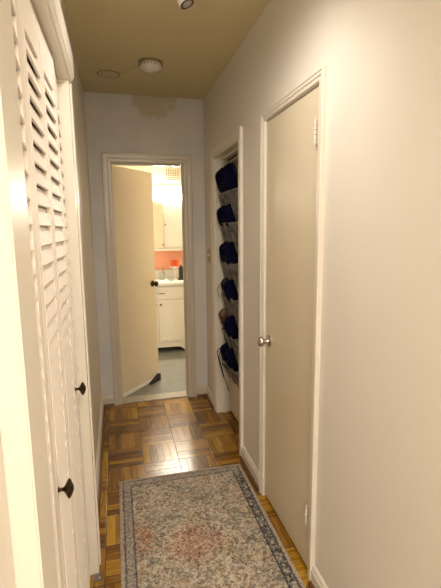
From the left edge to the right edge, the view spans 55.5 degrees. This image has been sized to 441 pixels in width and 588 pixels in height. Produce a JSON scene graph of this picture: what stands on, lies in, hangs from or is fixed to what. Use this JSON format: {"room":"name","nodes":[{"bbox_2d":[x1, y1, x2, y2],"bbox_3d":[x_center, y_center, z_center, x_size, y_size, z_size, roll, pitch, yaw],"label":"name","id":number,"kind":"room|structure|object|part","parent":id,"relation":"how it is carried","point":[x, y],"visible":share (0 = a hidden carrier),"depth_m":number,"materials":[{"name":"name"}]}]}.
{"room":"hallway","nodes":[
{"label":"hallway","id":0,"kind":"room"},
{"bbox_2d":[28,77,39,206],"bbox_3d":[-0.908,0.073,1.089,0.710,2.560,1.595,-3,9,-14],"label":"wall","id":1,"kind":"structure","parent":0,"point":[28,77],"depth_m":1.79,"materials":[{"name":"grey paint"}]},
{"bbox_2d":[0,0,100,587],"bbox_3d":[-0.458,0.091,0.939,0.090,2.560,5.396,-3,9,-14],"label":"wall","id":2,"kind":"structure","parent":0,"point":[7,576],"depth_m":2.56,"materials":[{"name":"beige paint"}]},
{"bbox_2d":[11,0,77,587],"bbox_3d":[-0.392,0.334,1.006,0.059,2.030,0.463,-3,9,-14],"label":"door","id":3,"kind":"structure","parent":2,"relation":"in","point":[24,19],"depth_m":1.00,"materials":[{"name":"beige paint"}]},
{"bbox_3d":[-0.377,0.480,1.030,0.040,0.047,0.040,7,12,42],"label":"knob","id":4,"kind":"part","parent":3,"relation":"part of","materials":[{"name":"black metal"}]},
{"bbox_2d":[0,0,100,587],"bbox_3d":[-0.480,0.294,1.210,0.117,2.075,1.165,-3,9,-14],"label":"door frame","id":5,"kind":"structure","parent":2,"relation":"attached to","point":[22,422],"depth_m":0.66,"materials":[{"name":"beige paint"}]},
{"bbox_2d":[43,0,73,83],"bbox_3d":[-0.446,-0.759,1.034,0.060,0.100,1.125,-3,9,-14],"label":"trim","id":6,"kind":"structure","parent":2,"relation":"attached to","point":[53,7],"depth_m":1.24,"materials":[{"name":"beige paint"}]},
{"bbox_2d":[37,20,89,587],"bbox_3d":[-0.511,0.264,1.458,0.074,2.030,0.478,-3,9,-14],"label":"door","id":7,"kind":"structure","parent":2,"relation":"in","point":[49,81],"depth_m":1.34,"materials":[{"name":"beige paint"}]},
{"bbox_3d":[-0.560,0.246,1.577,0.023,2.030,0.222,-3,9,-18],"label":"louvered panel","id":8,"kind":"part","parent":7,"relation":"part of","materials":[{"name":"beige paint"}]},
{"bbox_3d":[-0.491,0.333,1.481,0.040,0.047,0.040,3,10,20],"label":"knob","id":9,"kind":"part","parent":7,"relation":"part of","materials":[{"name":"black metal"}]},
{"bbox_2d":[96,397,105,527],"bbox_3d":[-0.795,1.058,2.770,0.032,0.088,1.753,-3,9,-14],"label":"baseboard","id":10,"kind":"structure","parent":2,"relation":"attached to","point":[100,447],"depth_m":2.76,"materials":[{"name":"beige paint"}]},
{"bbox_2d":[84,92,207,395],"bbox_3d":[-0.598,-0.326,3.596,0.959,2.560,0.110,-3,9,-14],"label":"wall","id":11,"kind":"structure","parent":0,"point":[117,123],"depth_m":3.43,"materials":[{"name":"paint"}]},
{"bbox_2d":[101,395,113,406],"bbox_3d":[-0.974,0.926,3.621,0.101,0.088,0.032,-3,9,-14],"label":"baseboard","id":12,"kind":"structure","parent":11,"relation":"attached to","point":[108,401],"depth_m":3.62,"materials":[{"name":"beige paint"}]},
{"bbox_2d":[111,165,158,397],"bbox_3d":[-0.780,-0.106,3.875,0.159,2.024,0.592,4,10,26],"label":"door","id":13,"kind":"structure","parent":11,"relation":"in","point":[137,284],"depth_m":3.84,"materials":[{"name":"paint"}]},
{"bbox_3d":[-0.634,-0.101,4.066,0.062,0.062,0.062,4,10,26],"label":"knob","id":14,"kind":"part","parent":13,"relation":"part of","materials":[{"name":"black metal"}]},
{"bbox_2d":[101,152,196,405],"bbox_3d":[-0.595,-0.103,3.620,0.725,2.113,0.132,-3,9,-14],"label":"door frame","id":15,"kind":"structure","parent":11,"relation":"attached to","point":[107,158],"depth_m":3.53,"materials":[{"name":"beige paint"}]},
{"bbox_2d":[197,385,207,396],"bbox_3d":[-0.163,0.886,3.819,0.105,0.088,0.032,-3,9,-14],"label":"baseboard","id":16,"kind":"structure","parent":11,"relation":"attached to","point":[201,390],"depth_m":3.82,"materials":[{"name":"beige paint"}]},
{"bbox_2d":[114,165,180,269],"bbox_3d":[-0.859,-0.592,5.500,2.300,2.500,0.100,-3,9,-14],"label":"wall","id":17,"kind":"structure","parent":0,"point":[158,172],"depth_m":5.34,"materials":[{"name":"beige paint"}]},
{"bbox_2d":[152,182,180,195],"bbox_3d":[-0.745,-1.315,5.267,0.620,0.168,0.186,-3,9,-14],"label":"vanity light","id":18,"kind":"object","parent":17,"relation":"attached to","point":[160,189],"visible":0.64,"depth_m":5.25,"materials":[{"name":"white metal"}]},
{"bbox_3d":[-0.747,-1.289,5.238,0.124,0.125,0.124,-3,9,-14],"label":"lamp shade","id":19,"kind":"part","parent":18,"relation":"part of","materials":[{"name":"white glass"}]},
{"bbox_3d":[-0.553,-1.298,5.286,0.124,0.125,0.124,-3,9,-14],"label":"lamp shade","id":20,"kind":"part","parent":18,"relation":"part of","materials":[{"name":"white glass"}]},
{"bbox_2d":[155,269,178,277],"bbox_3d":[-0.874,-0.258,5.479,0.850,0.104,0.016,-3,9,-14],"label":"backsplash","id":21,"kind":"structure","parent":17,"relation":"attached to","point":[168,273],"depth_m":5.52,"materials":[{"name":"white tile"}]},
{"bbox_2d":[153,200,182,250],"bbox_3d":[-0.787,-0.864,5.318,0.896,0.628,0.201,-3,9,-14],"label":"upper cabinet","id":22,"kind":"object","parent":17,"relation":"attached to","point":[167,214],"visible":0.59,"depth_m":5.27,"materials":[{"name":"white paint"}]},
{"bbox_3d":[-0.831,-0.865,5.233,0.234,0.578,0.023,-3,9,-14],"label":"door","id":23,"kind":"part","parent":22,"relation":"part of","materials":[{"name":"beige paint"}]},
{"bbox_3d":[-0.531,-0.881,5.311,0.370,0.578,0.015,-3,9,-14],"label":"door","id":24,"kind":"part","parent":22,"relation":"part of","materials":[{"name":"white paint"}]},
{"bbox_2d":[155,250,182,268],"bbox_3d":[-0.772,-0.496,5.481,1.050,0.345,0.008,-3,9,-14],"label":"wall band","id":25,"kind":"object","parent":17,"relation":"attached to","point":[162,258],"visible":0.21,"depth_m":5.50,"materials":[{"name":"orange paint"}]},
{"bbox_2d":[166,169,179,180],"bbox_3d":[-0.609,-1.525,5.362,0.184,0.144,0.008,-3,9,-14],"label":"air vent","id":26,"kind":"object","parent":17,"relation":"in","point":[171,174],"visible":1,"depth_m":5.36,"materials":[{"name":"grey metal"}]},
{"bbox_2d":[126,346,185,396],"bbox_3d":[-0.625,0.800,4.824,2.300,0.054,1.924,-3,9,-14],"label":"floor","id":27,"kind":"structure","parent":0,"point":[171,360],"depth_m":4.38,"materials":[{"name":"tile"}]},
{"bbox_2d":[149,373,160,384],"bbox_3d":[-0.653,0.843,4.173,0.030,0.064,0.165,4,10,26],"label":"wedge","id":28,"kind":"object","parent":27,"relation":"on","point":[157,377],"visible":1,"depth_m":4.18,"materials":[{"name":"black rubber"}]},
{"bbox_2d":[156,285,184,348],"bbox_3d":[-0.807,0.277,5.314,0.818,0.831,0.536,-3,9,-14],"label":"vanity cabinet","id":29,"kind":"object","parent":27,"relation":"on","point":[169,299],"visible":0.36,"depth_m":5.12,"materials":[{"name":"white paint"}]},
{"bbox_3d":[-0.941,0.340,5.049,0.387,0.520,0.018,-3,9,-14],"label":"door","id":30,"kind":"part","parent":29,"relation":"part of","materials":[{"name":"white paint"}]},
{"bbox_2d":[155,277,182,285],"bbox_3d":[-0.812,-0.156,5.248,0.850,0.043,0.533,-3,9,-14],"label":"countertop","id":31,"kind":"structure","parent":29,"relation":"on","point":[166,282],"depth_m":5.06,"materials":[{"name":"white"}]},
{"bbox_2d":[160,272,164,279],"bbox_3d":[-0.737,-0.226,5.306,0.064,0.095,0.064,-3,9,-14],"label":"tumbler","id":32,"kind":"object","parent":31,"relation":"on","point":[162,274],"visible":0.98,"depth_m":5.29,"materials":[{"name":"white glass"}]},
{"bbox_2d":[170,266,178,278],"bbox_3d":[-0.592,-0.274,5.398,0.132,0.158,0.132,-3,9,-14],"label":"stand","id":33,"kind":"object","parent":31,"relation":"on","point":[174,268],"visible":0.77,"depth_m":5.38,"materials":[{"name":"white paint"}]},
{"bbox_2d":[177,260,182,279],"bbox_3d":[-0.501,-0.307,5.301,0.092,0.250,0.092,-3,9,-14],"label":"soap bottle","id":34,"kind":"object","parent":31,"relation":"on","point":[180,266],"visible":0.91,"depth_m":5.28,"materials":[{"name":"black plastic"}]},
{"bbox_3d":[-0.564,-0.019,5.089,0.387,0.140,0.018,-3,9,-14],"label":"drawer","id":35,"kind":"part","parent":29,"relation":"part of","materials":[{"name":"white paint"}]},
{"bbox_3d":[-0.560,0.321,5.143,0.387,0.520,0.018,-3,9,-14],"label":"door","id":36,"kind":"part","parent":29,"relation":"part of","materials":[{"name":"white paint"}]},
{"bbox_2d":[63,0,269,98],"bbox_3d":[0.063,-1.221,0.816,2.789,0.060,5.496,-3,9,-14],"label":"ceiling","id":37,"kind":"structure","parent":0,"point":[194,45],"depth_m":2.36,"materials":[{"name":"paint"}]},
{"bbox_2d":[97,70,119,78],"bbox_3d":[-0.768,-1.501,2.870,0.154,0.009,0.154,-3,9,-14],"label":"cover plate","id":38,"kind":"object","parent":37,"relation":"attached to","point":[109,74],"visible":1,"depth_m":2.86,"materials":[{"name":"beige"}]},
{"bbox_2d":[138,57,162,72],"bbox_3d":[-0.446,-1.451,2.677,0.156,0.054,0.156,-3,9,-14],"label":"smoke detector","id":39,"kind":"object","parent":37,"relation":"attached to","point":[148,64],"visible":1,"depth_m":2.64,"materials":[{"name":"white plastic"}]},
{"bbox_2d":[177,0,193,8],"bbox_3d":[-0.101,-1.227,1.537,0.117,0.148,0.780,-3,9,-14],"label":"track spotlight","id":40,"kind":"object","parent":37,"relation":"attached to","point":[183,4],"visible":1,"depth_m":1.72,"materials":[{"name":"white paint"}]},
{"bbox_2d":[90,396,308,587],"bbox_3d":[0.102,1.369,1.179,2.789,0.050,5.406,-3,9,-14],"label":"floor","id":41,"kind":"structure","parent":0,"point":[144,439],"depth_m":2.89,"materials":[{"name":"brown wood"}]},
{"bbox_2d":[94,573,101,581],"bbox_3d":[-0.538,1.240,1.834,0.032,0.014,0.030,-3,9,-14],"label":"pivot bracket","id":42,"kind":"object","parent":41,"relation":"on","point":[97,577],"visible":1,"depth_m":1.84,"materials":[{"name":"silver metal"}]},
{"bbox_2d":[123,391,187,403],"bbox_3d":[-0.587,0.933,3.797,0.575,0.010,0.126,-3,9,-14],"label":"threshold","id":43,"kind":"object","parent":41,"relation":"on","point":[180,394],"visible":0.97,"depth_m":3.78,"materials":[{"name":"stone"}]},
{"bbox_2d":[119,464,305,587],"bbox_3d":[0.005,1.268,1.634,0.758,0.008,2.055,-3,9,-14],"label":"runner rug","id":44,"kind":"object","parent":41,"relation":"on","point":[208,527],"visible":1,"depth_m":2.07,"materials":[{"name":"fabric"}]},
{"bbox_2d":[203,0,440,587],"bbox_3d":[0.550,0.042,1.186,0.110,2.560,5.396,-3,9,-14],"label":"wall","id":45,"kind":"structure","parent":0,"point":[378,496],"depth_m":1.32,"materials":[{"name":"beige paint"}]},
{"bbox_2d":[205,386,213,409],"bbox_3d":[-0.090,0.907,3.679,0.032,0.088,0.307,-3,9,-14],"label":"baseboard","id":46,"kind":"structure","parent":45,"relation":"attached to","point":[209,396],"depth_m":3.67,"materials":[{"name":"beige paint"}]},
{"bbox_3d":[-0.098,0.942,3.682,0.016,0.018,0.307,-3,9,-14],"label":"shoe moulding","id":47,"kind":"part","parent":46,"relation":"part of","materials":[{"name":"brown"}]},
{"bbox_2d":[208,248,210,262],"bbox_3d":[-0.098,-0.321,3.497,0.016,0.116,0.064,-3,9,-14],"label":"light switch","id":48,"kind":"object","parent":45,"relation":"attached to","point":[209,260],"visible":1,"depth_m":3.49,"materials":[{"name":"plastic"}]},
{"bbox_2d":[210,126,243,455],"bbox_3d":[0.091,-0.007,3.012,0.130,2.098,0.787,-3,9,-14],"label":"door frame","id":49,"kind":"structure","parent":45,"relation":"attached to","point":[237,135],"depth_m":3.21,"materials":[{"name":"beige paint"}]},
{"bbox_2d":[228,156,238,421],"bbox_3d":[0.132,0.023,3.027,0.096,1.992,0.645,-3,9,-14],"label":"door","id":50,"kind":"structure","parent":45,"relation":"in","point":[234,391],"depth_m":3.33,"materials":[{"name":"paint"}]},
{"bbox_2d":[218,158,238,388],"bbox_3d":[0.091,-0.137,3.019,0.118,1.682,0.587,-3,9,-14],"label":"organizer","id":51,"kind":"object","parent":50,"relation":"hanging from","point":[230,234],"visible":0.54,"depth_m":2.99,"materials":[{"name":"grey fabric"}]},
{"bbox_2d":[215,167,225,192],"bbox_3d":[0.048,-0.800,3.114,0.190,0.290,0.154,-5,10,-24],"label":"shoe","id":52,"kind":"object","parent":51,"relation":"in","point":[217,176],"visible":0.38,"depth_m":3.08,"materials":[{"name":"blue fabric"}]},
{"bbox_2d":[217,205,225,226],"bbox_3d":[0.046,-0.553,3.153,0.157,0.244,0.148,-4,10,-20],"label":"shoe","id":53,"kind":"object","parent":51,"relation":"in","point":[219,211],"visible":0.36,"depth_m":3.11,"materials":[{"name":"blue fabric"}]},
{"bbox_2d":[217,342,228,390],"bbox_3d":[0.060,0.572,3.305,0.163,0.406,0.138,-5,10,-23],"label":"shoe","id":54,"kind":"object","parent":51,"relation":"in","point":[225,346],"visible":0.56,"depth_m":3.26,"materials":[{"name":"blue fabric"}]},
{"bbox_2d":[217,277,228,297],"bbox_3d":[0.052,-0.022,3.246,0.155,0.234,0.097,-4,10,-23],"label":"shoe","id":55,"kind":"object","parent":51,"relation":"in","point":[225,279],"visible":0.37,"depth_m":3.21,"materials":[{"name":"black"}]},
{"bbox_2d":[219,307,227,327],"bbox_3d":[0.057,0.221,3.309,0.152,0.237,0.085,-4,10,-21],"label":"shoe","id":56,"kind":"object","parent":51,"relation":"in","point":[223,315],"visible":0.45,"depth_m":3.26,"materials":[{"name":"brown leather"}]},
{"bbox_2d":[219,241,227,261],"bbox_3d":[0.051,-0.281,3.197,0.139,0.256,0.139,-5,10,-27],"label":"shoe","id":57,"kind":"object","parent":51,"relation":"in","point":[222,245],"visible":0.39,"depth_m":3.16,"materials":[{"name":"blue fabric"}]},
{"bbox_2d":[219,162,237,190],"bbox_3d":[0.083,-0.773,2.946,0.178,0.293,0.154,-2,9,-7],"label":"shoe","id":58,"kind":"object","parent":51,"relation":"in","point":[228,173],"visible":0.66,"depth_m":2.89,"materials":[{"name":"blue fabric"}]},
{"bbox_2d":[222,204,235,226],"bbox_3d":[0.084,-0.528,2.995,0.149,0.243,0.148,-3,9,-14],"label":"shoe","id":59,"kind":"object","parent":51,"relation":"in","point":[227,212],"visible":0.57,"depth_m":2.94,"materials":[{"name":"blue fabric"}]},
{"bbox_2d":[223,242,237,265],"bbox_3d":[0.086,-0.256,3.042,0.139,0.255,0.138,-3,9,-14],"label":"shoe","id":60,"kind":"object","parent":51,"relation":"in","point":[230,254],"visible":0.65,"depth_m":2.99,"materials":[{"name":"blue fabric"}]},
{"bbox_2d":[224,279,237,302],"bbox_3d":[0.087,0.004,3.078,0.126,0.234,0.138,-3,9,-14],"label":"shoe","id":61,"kind":"object","parent":51,"relation":"in","point":[230,290],"visible":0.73,"depth_m":3.03,"materials":[{"name":"blue fabric"}]},
{"bbox_2d":[224,315,238,338],"bbox_3d":[0.095,0.275,3.106,0.138,0.244,0.138,-3,9,-14],"label":"shoe","id":62,"kind":"object","parent":51,"relation":"in","point":[231,328],"visible":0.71,"depth_m":3.06,"materials":[{"name":"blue fabric"}]},
{"bbox_2d":[225,347,238,371],"bbox_3d":[0.100,0.510,3.144,0.132,0.234,0.138,-3,9,-14],"label":"shoe","id":63,"kind":"object","parent":51,"relation":"in","point":[231,360],"visible":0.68,"depth_m":3.09,"materials":[{"name":"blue fabric"}]},
{"bbox_2d":[239,446,258,491],"bbox_3d":[0.182,1.074,2.601,0.032,0.088,0.367,-3,9,-14],"label":"baseboard","id":64,"kind":"structure","parent":45,"relation":"attached to","point":[248,464],"depth_m":2.59,"materials":[{"name":"beige paint"}]},
{"bbox_2d":[257,86,318,565],"bbox_3d":[0.297,0.184,1.956,0.098,2.008,0.571,-3,9,-14],"label":"door","id":65,"kind":"structure","parent":45,"relation":"in","point":[292,135],"depth_m":1.91,"materials":[{"name":"paint"}]},
{"bbox_3d":[0.225,0.247,2.187,0.062,0.062,0.062,-3,9,-14],"label":"knob","id":66,"kind":"part","parent":65,"relation":"part of","materials":[{"name":"silver metal"}]},
{"bbox_2d":[259,65,327,580],"bbox_3d":[0.301,0.169,1.955,0.020,2.075,0.661,-3,9,-14],"label":"door frame","id":67,"kind":"structure","parent":45,"relation":"attached to","point":[320,76],"depth_m":1.71,"materials":[{"name":"beige paint"}]},
{"bbox_2d":[307,565,327,587],"bbox_3d":[0.766,1.433,0.283,0.032,0.088,3.146,-3,9,-14],"label":"baseboard","id":68,"kind":"structure","parent":45,"relation":"attached to","point":[316,581],"depth_m":1.75,"materials":[{"name":"beige paint"}]},
{"bbox_3d":[0.759,1.468,0.286,0.016,0.018,3.146,-3,9,-14],"label":"shoe moulding","id":69,"kind":"part","parent":68,"relation":"part of","materials":[{"name":"brown wood"}]}
]}

